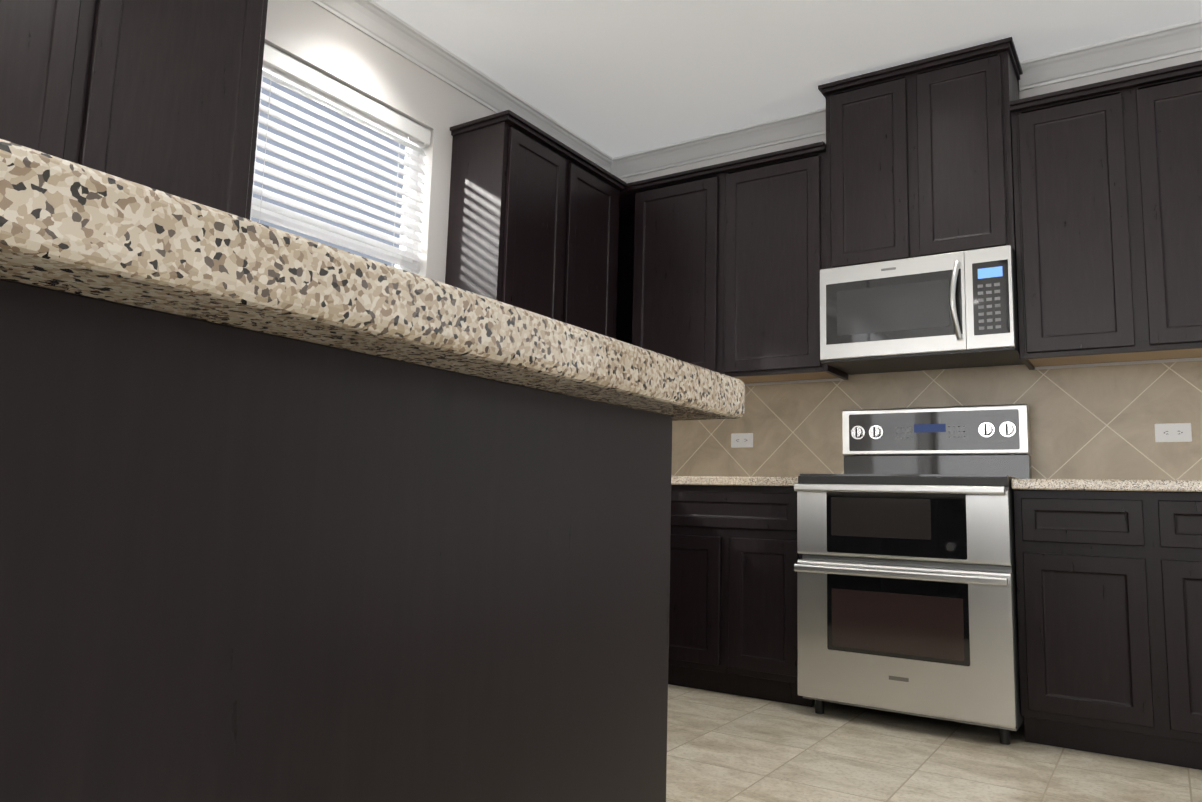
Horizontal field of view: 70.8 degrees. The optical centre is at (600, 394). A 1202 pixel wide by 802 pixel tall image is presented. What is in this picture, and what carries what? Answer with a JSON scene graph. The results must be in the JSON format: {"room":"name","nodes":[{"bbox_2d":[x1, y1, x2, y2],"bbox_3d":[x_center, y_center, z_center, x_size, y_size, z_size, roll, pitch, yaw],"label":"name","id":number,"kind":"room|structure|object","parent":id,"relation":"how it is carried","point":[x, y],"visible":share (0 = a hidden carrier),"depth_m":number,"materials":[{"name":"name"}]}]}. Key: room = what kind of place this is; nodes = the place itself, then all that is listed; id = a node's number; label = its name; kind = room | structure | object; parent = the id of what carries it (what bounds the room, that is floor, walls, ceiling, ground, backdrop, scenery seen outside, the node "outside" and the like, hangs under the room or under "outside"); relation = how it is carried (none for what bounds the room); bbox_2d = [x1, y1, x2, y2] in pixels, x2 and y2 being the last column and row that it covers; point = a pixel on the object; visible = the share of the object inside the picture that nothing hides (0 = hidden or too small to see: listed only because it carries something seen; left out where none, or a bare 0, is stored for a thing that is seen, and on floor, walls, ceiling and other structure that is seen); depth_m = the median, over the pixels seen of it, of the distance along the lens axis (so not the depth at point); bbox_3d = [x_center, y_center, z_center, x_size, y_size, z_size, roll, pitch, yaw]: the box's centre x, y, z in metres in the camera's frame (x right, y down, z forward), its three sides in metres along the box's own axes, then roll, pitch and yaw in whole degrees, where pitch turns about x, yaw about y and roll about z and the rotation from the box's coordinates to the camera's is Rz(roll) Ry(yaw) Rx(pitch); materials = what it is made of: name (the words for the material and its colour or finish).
{"room":"kitchen","nodes":[
{"label":"kitchen","id":0,"kind":"room"},
{"bbox_2d":[265,0,495,282],"bbox_3d":[-2.525,-0.515,1.071,0.150,2.740,9.000,-3,-9,33],"label":"wall","id":1,"kind":"structure","parent":0,"point":[311,34],"depth_m":3.56,"materials":[{"name":"white paint"}]},
{"bbox_2d":[0,0,267,219],"bbox_3d":[-1.460,-0.888,2.272,0.344,1.050,1.079,-3,-9,33],"label":"upper cabinet","id":2,"kind":"object","parent":1,"relation":"attached to","point":[162,95],"visible":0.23,"depth_m":2.32,"materials":[{"name":"black wood"}]},
{"bbox_2d":[251,147,418,272],"bbox_3d":[-1.091,-0.659,3.320,0.046,1.130,0.930,-3,-9,33],"label":"window","id":3,"kind":"structure","parent":1,"relation":"in","point":[411,151],"depth_m":3.66,"materials":[{"name":"white"}]},
{"bbox_2d":[250,43,430,274],"bbox_3d":[-1.037,-0.593,3.275,0.073,1.262,0.910,-3,-9,33],"label":"window blind slats","id":4,"kind":"structure","parent":3,"relation":"attached to","point":[296,76],"depth_m":3.30,"materials":[{"name":"white plastic"}]},
{"bbox_2d":[310,0,617,176],"bbox_3d":[-2.394,-1.829,1.175,0.076,0.100,9.000,-3,-9,33],"label":"crown molding","id":5,"kind":"structure","parent":1,"relation":"attached to","point":[383,26],"depth_m":3.75,"materials":[{"name":"white wood"}]},
{"bbox_2d":[445,110,625,338],"bbox_3d":[-0.288,-0.631,4.038,0.344,1.050,0.960,-3,-9,33],"label":"upper cabinet","id":6,"kind":"object","parent":1,"relation":"attached to","point":[533,221],"visible":0.6,"depth_m":3.77,"materials":[{"name":"black wood"}]},
{"bbox_2d":[373,0,1201,157],"bbox_3d":[-0.627,-2.016,0.030,4.900,0.080,9.600,-3,-9,33],"label":"ceiling","id":7,"kind":"structure","parent":0,"point":[614,78],"depth_m":3.59,"materials":[{"name":"white paint"}]},
{"bbox_2d":[621,51,1201,385],"bbox_3d":[1.845,-0.068,3.637,4.600,2.740,0.150,-3,-9,33],"label":"wall","id":8,"kind":"structure","parent":0,"point":[1143,68],"depth_m":3.67,"materials":[{"name":"white paint"}]},
{"bbox_2d":[616,182,635,343],"bbox_3d":[0.095,-0.552,4.580,0.380,1.050,0.323,-3,-9,33],"label":"upper cabinet","id":9,"kind":"object","parent":8,"relation":"attached to","point":[626,276],"depth_m":4.74,"materials":[{"name":"black wood"}]},
{"bbox_2d":[632,162,727,375],"bbox_3d":[0.471,-0.573,4.334,0.520,1.050,0.323,-3,-9,33],"label":"upper cabinet","id":10,"kind":"object","parent":8,"relation":"attached to","point":[721,266],"depth_m":4.20,"materials":[{"name":"black wood"}]},
{"bbox_2d":[614,107,825,178],"bbox_3d":[0.642,-1.326,4.481,1.302,0.100,0.076,-3,-9,33],"label":"crown molding","id":11,"kind":"structure","parent":8,"relation":"attached to","point":[812,123],"depth_m":4.47,"materials":[{"name":"white wood"}]},
{"bbox_2d":[728,141,848,383],"bbox_3d":[0.867,-0.594,4.074,0.548,1.050,0.323,-3,-9,33],"label":"upper cabinet","id":12,"kind":"object","parent":8,"relation":"attached to","point":[777,243],"depth_m":3.93,"materials":[{"name":"black wood"}]},
{"bbox_2d":[818,37,1022,268],"bbox_3d":[1.417,-0.977,3.745,0.808,0.878,0.356,-3,-9,33],"label":"upper cabinet","id":13,"kind":"object","parent":8,"relation":"attached to","point":[919,158],"visible":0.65,"depth_m":3.60,"materials":[{"name":"black wood"}]},
{"bbox_2d":[820,245,1023,374],"bbox_3d":[1.367,-0.339,3.614,0.759,0.416,0.472,-3,-9,33],"label":"over-the-range microwave","id":14,"kind":"object","parent":13,"relation":"attached to","point":[954,310],"visible":0.98,"depth_m":3.46,"materials":[{"name":"silver metal"}]},
{"bbox_2d":[672,361,1201,479],"bbox_3d":[1.255,0.153,3.900,2.944,0.502,0.009,-3,-9,33],"label":"tile backsplash","id":15,"kind":"structure","parent":8,"relation":"attached to","point":[1097,422],"depth_m":3.57,"materials":[{"name":"beige tile"}]},
{"bbox_2d":[731,433,752,447],"bbox_3d":[0.707,0.231,4.242,0.117,0.072,0.008,-3,-9,33],"label":"electrical outlet","id":16,"kind":"object","parent":15,"relation":"attached to","point":[741,440],"visible":1,"depth_m":4.24,"materials":[{"name":"white plastic"}]},
{"bbox_2d":[1155,423,1191,441],"bbox_3d":[2.206,0.148,3.260,0.117,0.072,0.008,-3,-9,33],"label":"electrical outlet","id":17,"kind":"object","parent":15,"relation":"attached to","point":[1174,432],"visible":1,"depth_m":3.26,"materials":[{"name":"white plastic"}]},
{"bbox_2d":[1009,60,1201,369],"bbox_3d":[2.081,-0.663,3.266,0.837,1.050,0.344,-3,-9,33],"label":"upper cabinet","id":18,"kind":"object","parent":8,"relation":"attached to","point":[1107,177],"visible":1,"depth_m":3.20,"materials":[{"name":"black wood"}]},
{"bbox_2d":[1019,18,1201,90],"bbox_3d":[2.722,-1.441,3.118,2.140,0.100,0.076,-3,-9,33],"label":"crown molding","id":19,"kind":"structure","parent":8,"relation":"attached to","point":[1173,41],"depth_m":3.51,"materials":[{"name":"white wood"}]},
{"bbox_2d":[666,684,1201,801],"bbox_3d":[-0.704,0.770,-0.324,4.900,0.060,9.600,-3,-9,33],"label":"floor","id":20,"kind":"structure","parent":0,"point":[723,747],"depth_m":2.68,"materials":[{"name":"tile"}]},
{"bbox_2d":[0,278,671,801],"bbox_3d":[-0.435,0.439,0.724,0.794,0.876,0.620,-3,-9,33],"label":"base cabinet","id":21,"kind":"object","parent":20,"relation":"on","point":[238,564],"visible":1,"depth_m":0.44,"materials":[{"name":"black wood"}]},
{"bbox_2d":[668,485,813,706],"bbox_3d":[0.696,0.860,3.798,0.667,0.876,0.618,-3,-9,33],"label":"base cabinet","id":22,"kind":"object","parent":20,"relation":"on","point":[735,556],"visible":0.56,"depth_m":3.50,"materials":[{"name":"black wood"}]},
{"bbox_2d":[794,404,1031,744],"bbox_3d":[1.256,0.637,3.362,0.759,1.240,0.722,-3,-9,33],"label":"range","id":23,"kind":"object","parent":20,"relation":"on","point":[905,567],"visible":0.98,"depth_m":3.11,"materials":[{"name":"silver metal"}]},
{"bbox_2d":[1013,490,1201,769],"bbox_3d":[1.956,0.790,2.972,0.816,0.876,0.618,-3,-9,33],"label":"base cabinet","id":24,"kind":"object","parent":20,"relation":"on","point":[1109,598],"visible":1,"depth_m":2.80,"materials":[{"name":"black wood"}]},
{"bbox_2d":[1011,479,1201,491],"bbox_3d":[1.969,0.335,3.013,0.836,0.038,0.646,-3,-9,33],"label":"countertop","id":25,"kind":"structure","parent":24,"relation":"on","point":[1116,485],"depth_m":2.81,"materials":[{"name":"beige stone"}]},
{"bbox_3d":[-0.812,0.702,2.877,0.618,0.876,2.631,-3,-9,33],"label":"base cabinet","id":26,"kind":"object","parent":20,"relation":"on","visible":0},
{"bbox_2d":[0,139,744,420],"bbox_3d":[-0.830,-0.023,0.801,1.608,0.038,1.102,-3,-9,33],"label":"countertop","id":27,"kind":"structure","parent":26,"relation":"on","point":[76,229],"depth_m":0.39,"materials":[{"name":"beige stone"}]},
{"bbox_2d":[671,476,797,486],"bbox_3d":[0.673,0.406,3.858,0.731,0.038,0.653,-3,-9,33],"label":"countertop","id":28,"kind":"structure","parent":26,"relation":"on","point":[675,480],"depth_m":3.56,"materials":[{"name":"beige stone"}]},
{"label":"outside","id":29,"kind":"structure","parent":0,"visible":0},
{"bbox_2d":[250,77,405,266],"bbox_3d":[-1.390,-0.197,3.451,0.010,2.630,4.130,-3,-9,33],"label":"window","id":30,"kind":"structure","parent":29,"point":[314,137],"depth_m":3.77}
]}

